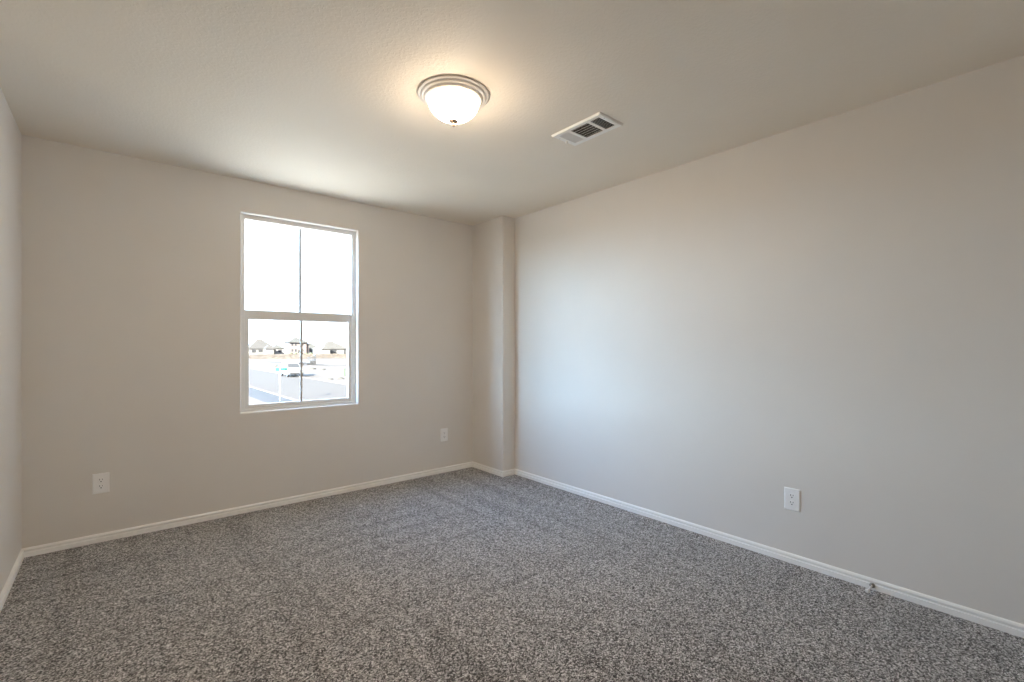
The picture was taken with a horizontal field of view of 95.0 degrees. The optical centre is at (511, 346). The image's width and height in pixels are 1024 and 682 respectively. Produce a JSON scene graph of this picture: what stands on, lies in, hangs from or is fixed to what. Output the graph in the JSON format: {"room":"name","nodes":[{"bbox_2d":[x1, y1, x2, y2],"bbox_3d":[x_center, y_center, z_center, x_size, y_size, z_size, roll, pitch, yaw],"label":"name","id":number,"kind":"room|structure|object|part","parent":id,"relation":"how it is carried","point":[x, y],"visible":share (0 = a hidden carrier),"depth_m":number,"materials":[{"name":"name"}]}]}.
{"room":"empty bedroom","nodes":[
{"label":"empty bedroom","id":0,"kind":"room"},
{"bbox_2d":[0,88,20,592],"bbox_3d":[-1.437,0.037,0.939,0.160,2.990,4.509,0,0,-40],"label":"wall","id":1,"kind":"structure","parent":0,"point":[10,134],"depth_m":2.40,"materials":[{"name":"paint"}]},
{"bbox_2d":[0,549,23,612],"bbox_3d":[-1.403,1.193,1.032,0.014,0.078,4.286,0,0,-40],"label":"baseboard","id":2,"kind":"structure","parent":1,"relation":"attached to","point":[6,589],"depth_m":2.36,"materials":[{"name":"white paint"}]},
{"bbox_2d":[21,134,472,548],"bbox_3d":[-1.592,0.037,3.798,3.610,2.990,0.160,0,0,-40],"label":"wall","id":3,"kind":"structure","parent":0,"point":[131,266],"depth_m":3.17,"materials":[{"name":"paint"}]},
{"bbox_2d":[92,472,109,494],"bbox_3d":[-2.534,0.845,2.893,0.080,0.123,0.008,0,0,-40],"label":"wall outlet","id":4,"kind":"object","parent":3,"relation":"attached to","point":[101,481],"visible":1,"depth_m":2.89,"materials":[{"name":"white plastic"}]},
{"bbox_2d":[97,484,104,488],"bbox_3d":[-2.532,0.865,2.890,0.034,0.028,0.002,0,0,-40],"label":"receptacle","id":5,"kind":"object","parent":4,"relation":"attached to","point":[99,486],"depth_m":2.89,"materials":[{"name":"white plastic"}]},
{"bbox_2d":[22,462,471,557],"bbox_3d":[-1.597,1.193,3.681,3.130,0.078,0.014,0,0,-40],"label":"baseboard","id":6,"kind":"structure","parent":3,"relation":"attached to","point":[117,534],"depth_m":3.29,"materials":[{"name":"white paint"}]},
{"bbox_2d":[241,214,354,411],"bbox_3d":[-1.685,-0.244,3.737,0.863,1.452,0.083,0,0,-40],"label":"window","id":7,"kind":"structure","parent":3,"relation":"in","point":[349,318],"depth_m":3.72,"materials":[{"name":"white plastic"}]},
{"bbox_3d":[-1.698,-0.578,3.750,0.797,0.717,0.024,0,0,-40],"label":"sash","id":8,"kind":"part","parent":7,"relation":"part of","materials":[{"name":"white plastic"}]},
{"bbox_3d":[-1.673,0.096,3.723,0.817,0.727,0.032,0,0,-40],"label":"sash","id":9,"kind":"part","parent":7,"relation":"part of","materials":[{"name":"clear glass"}]},
{"bbox_2d":[440,428,447,441],"bbox_3d":[-0.648,0.847,4.484,0.080,0.123,0.008,0,0,-40],"label":"wall outlet","id":10,"kind":"object","parent":3,"relation":"attached to","point":[443,432],"visible":1,"depth_m":4.48,"materials":[{"name":"white plastic"}]},
{"bbox_2d":[473,216,514,470],"bbox_3d":[-0.182,0.002,4.587,0.177,2.460,0.510,0,0,-40],"label":"wall","id":11,"kind":"structure","parent":0,"point":[493,239],"depth_m":4.44,"materials":[{"name":"paint"}]},
{"bbox_2d":[0,0,1023,225],"bbox_3d":[-0.154,-1.308,2.093,3.390,0.200,4.399,0,0,-40],"label":"ceiling","id":12,"kind":"structure","parent":0,"point":[320,97],"depth_m":2.11,"materials":[{"name":"paint"}]},
{"bbox_2d":[418,75,488,126],"bbox_3d":[-0.281,-1.130,2.256,0.341,0.154,0.341,0,0,-40],"label":"ceiling light","id":13,"kind":"object","parent":12,"relation":"attached to","point":[453,99],"visible":1,"depth_m":2.17,"materials":[{"name":"white glass"}]},
{"bbox_3d":[-0.281,-1.130,2.256,0.243,0.100,0.243,0,0,-40],"label":"lamp shade","id":14,"kind":"part","parent":13,"relation":"part of","materials":[{"name":"white glass"}]},
{"bbox_2d":[551,112,622,145],"bbox_3d":[0.415,-1.196,2.616,0.201,0.022,0.352,0,0,-40],"label":"ceiling vent","id":15,"kind":"object","parent":12,"relation":"in","point":[575,134],"visible":1,"depth_m":2.60,"materials":[{"name":"white metal"}]},
{"bbox_2d":[0,467,1023,681],"bbox_3d":[-0.154,1.344,2.093,3.390,0.276,4.399,0,0,-40],"label":"floor","id":16,"kind":"structure","parent":0,"point":[471,574],"depth_m":2.17,"materials":[{"name":"carpet"}]},
{"bbox_2d":[515,55,1023,623],"bbox_3d":[1.200,0.037,3.164,0.160,2.990,4.509,0,0,-40],"label":"wall","id":17,"kind":"structure","parent":0,"point":[830,310],"depth_m":2.51,"materials":[{"name":"paint"}]},
{"bbox_2d":[472,461,1023,637],"bbox_3d":[1.043,1.193,3.103,0.161,0.078,4.299,0,0,-40],"label":"baseboard","id":18,"kind":"structure","parent":17,"relation":"attached to","point":[995,622],"depth_m":2.56,"materials":[{"name":"white paint"}]},
{"bbox_2d":[865,583,874,592],"bbox_3d":[1.750,1.185,2.296,0.093,0.025,0.025,0,0,-40],"label":"door stop","id":19,"kind":"object","parent":18,"relation":"attached to","point":[872,585],"visible":1,"depth_m":2.30,"materials":[{"name":"silver metal"}]},
{"bbox_2d":[784,487,799,511],"bbox_3d":[1.558,0.852,2.609,0.008,0.123,0.080,0,0,-40],"label":"wall outlet","id":20,"kind":"object","parent":17,"relation":"attached to","point":[791,495],"visible":1,"depth_m":2.61,"materials":[{"name":"white plastic"}]},
{"label":"outside","id":21,"kind":"structure","parent":0,"visible":0},
{"bbox_2d":[249,349,346,383],"bbox_3d":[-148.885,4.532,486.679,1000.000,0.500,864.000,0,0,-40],"label":"ground","id":22,"kind":"structure","parent":21,"point":[334,372],"depth_m":94.15,"materials":[{"name":"white soil"}]},
{"bbox_2d":[249,397,264,403],"bbox_3d":[-37.631,4.342,56.630,1.500,0.280,62.900,0,0,-40],"label":"sidewalk","id":23,"kind":"structure","parent":22,"relation":"on","point":[251,400],"depth_m":35.63,"materials":[{"name":"concrete"}]},
{"bbox_2d":[249,339,276,353],"bbox_3d":[-137.180,0.157,255.831,14.000,8.250,17.000,0,0,-40],"label":"house","id":24,"kind":"structure","parent":22,"relation":"on","point":[259,346],"depth_m":252.20,"materials":[{"name":"white paint"}]},
{"bbox_2d":[249,387,293,402],"bbox_3d":[-23.701,4.352,42.869,2.050,0.260,23.900,0,0,-40],"label":"strip","id":25,"kind":"object","parent":22,"relation":"on","point":[266,397],"visible":0.21,"depth_m":39.35,"materials":[{"name":"white concrete"}]},
{"bbox_2d":[276,365,286,400],"bbox_3d":[-17.738,2.822,36.002,0.685,2.820,0.670,0,0,-1],"label":"street sign","id":26,"kind":"object","parent":25,"relation":"on","point":[279,369],"visible":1,"depth_m":35.97,"materials":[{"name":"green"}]},
{"bbox_3d":[-17.809,2.822,36.000,0.070,2.820,0.070,0,0,-40],"label":"post","id":27,"kind":"part","parent":26,"relation":"part of","materials":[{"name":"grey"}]},
{"bbox_3d":[-17.725,1.782,36.071,0.820,0.220,0.024,0,0,-40],"label":"sign blade","id":28,"kind":"part","parent":26,"relation":"part of","materials":[{"name":"teal metal"}]},
{"bbox_2d":[249,385,299,400],"bbox_3d":[-35.395,4.317,58.516,0.250,0.330,62.900,0,0,-40],"label":"curb","id":29,"kind":"object","parent":22,"relation":"on","point":[287,397],"depth_m":41.15,"materials":[{"name":"concrete"}]},
{"bbox_2d":[273,345,284,353],"bbox_3d":[-137.854,1.657,274.233,7.100,5.250,10.000,0,0,-40],"label":"house","id":30,"kind":"structure","parent":22,"relation":"on","point":[280,350],"depth_m":271.50,"materials":[{"name":"grey"}]},
{"bbox_2d":[282,337,309,353],"bbox_3d":[-121.263,-0.343,264.025,11.900,9.250,12.000,0,0,-40],"label":"house","id":31,"kind":"structure","parent":22,"relation":"on","point":[292,345],"depth_m":260.21,"materials":[{"name":"brick"}]},
{"bbox_2d":[249,353,346,359],"bbox_3d":[-66.760,3.889,203.214,120.000,0.886,103.100,0,0,-40],"label":"dry grass","id":32,"kind":"structure","parent":22,"relation":"on","point":[267,356],"depth_m":174.82,"materials":[{"name":"beige plant"}]},
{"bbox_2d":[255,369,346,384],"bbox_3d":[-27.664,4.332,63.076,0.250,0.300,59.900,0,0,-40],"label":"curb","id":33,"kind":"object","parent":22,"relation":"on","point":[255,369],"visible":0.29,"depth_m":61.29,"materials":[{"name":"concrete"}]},
{"bbox_2d":[267,362,346,365],"bbox_3d":[-55.135,4.352,119.642,170.000,0.200,68.000,0,0,-40],"label":"gravel track","id":34,"kind":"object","parent":22,"relation":"on","point":[267,362],"visible":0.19,"depth_m":103.21,"materials":[{"name":"white gravel"}]},
{"bbox_2d":[307,355,315,364],"bbox_3d":[-46.089,3.132,107.779,1.550,2.300,1.940,0,0,-40],"label":"loader","id":35,"kind":"object","parent":34,"relation":"on","point":[308,362],"visible":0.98,"depth_m":107.27,"materials":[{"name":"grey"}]},
{"bbox_2d":[309,343,315,352],"bbox_3d":[-121.593,1.257,282.717,9.100,6.050,10.000,0,0,-40],"label":"house","id":36,"kind":"structure","parent":22,"relation":"on","point":[311,346],"depth_m":279.30,"materials":[{"name":"white paint"}]},
{"bbox_2d":[312,341,346,353],"bbox_3d":[-96.910,0.757,251.207,15.000,7.050,16.000,0,0,-40],"label":"house","id":37,"kind":"structure","parent":22,"relation":"on","point":[329,347],"depth_m":248.57,"materials":[{"name":"white paint"}]},
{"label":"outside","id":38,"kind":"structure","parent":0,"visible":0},
{"bbox_2d":[249,369,346,399],"bbox_3d":[-32.013,4.372,61.369,8.600,0.220,62.900,0,0,-40],"label":"street","id":39,"kind":"structure","parent":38,"point":[312,389],"depth_m":49.58,"materials":[{"name":"grey asphalt"}]},
{"bbox_2d":[280,362,303,376],"bbox_3d":[-31.322,3.312,66.675,2.340,1.900,4.920,0,0,-40],"label":"car","id":40,"kind":"object","parent":39,"relation":"on","point":[293,368],"visible":0.74,"depth_m":65.49,"materials":[{"name":"grey metal"}]}
]}

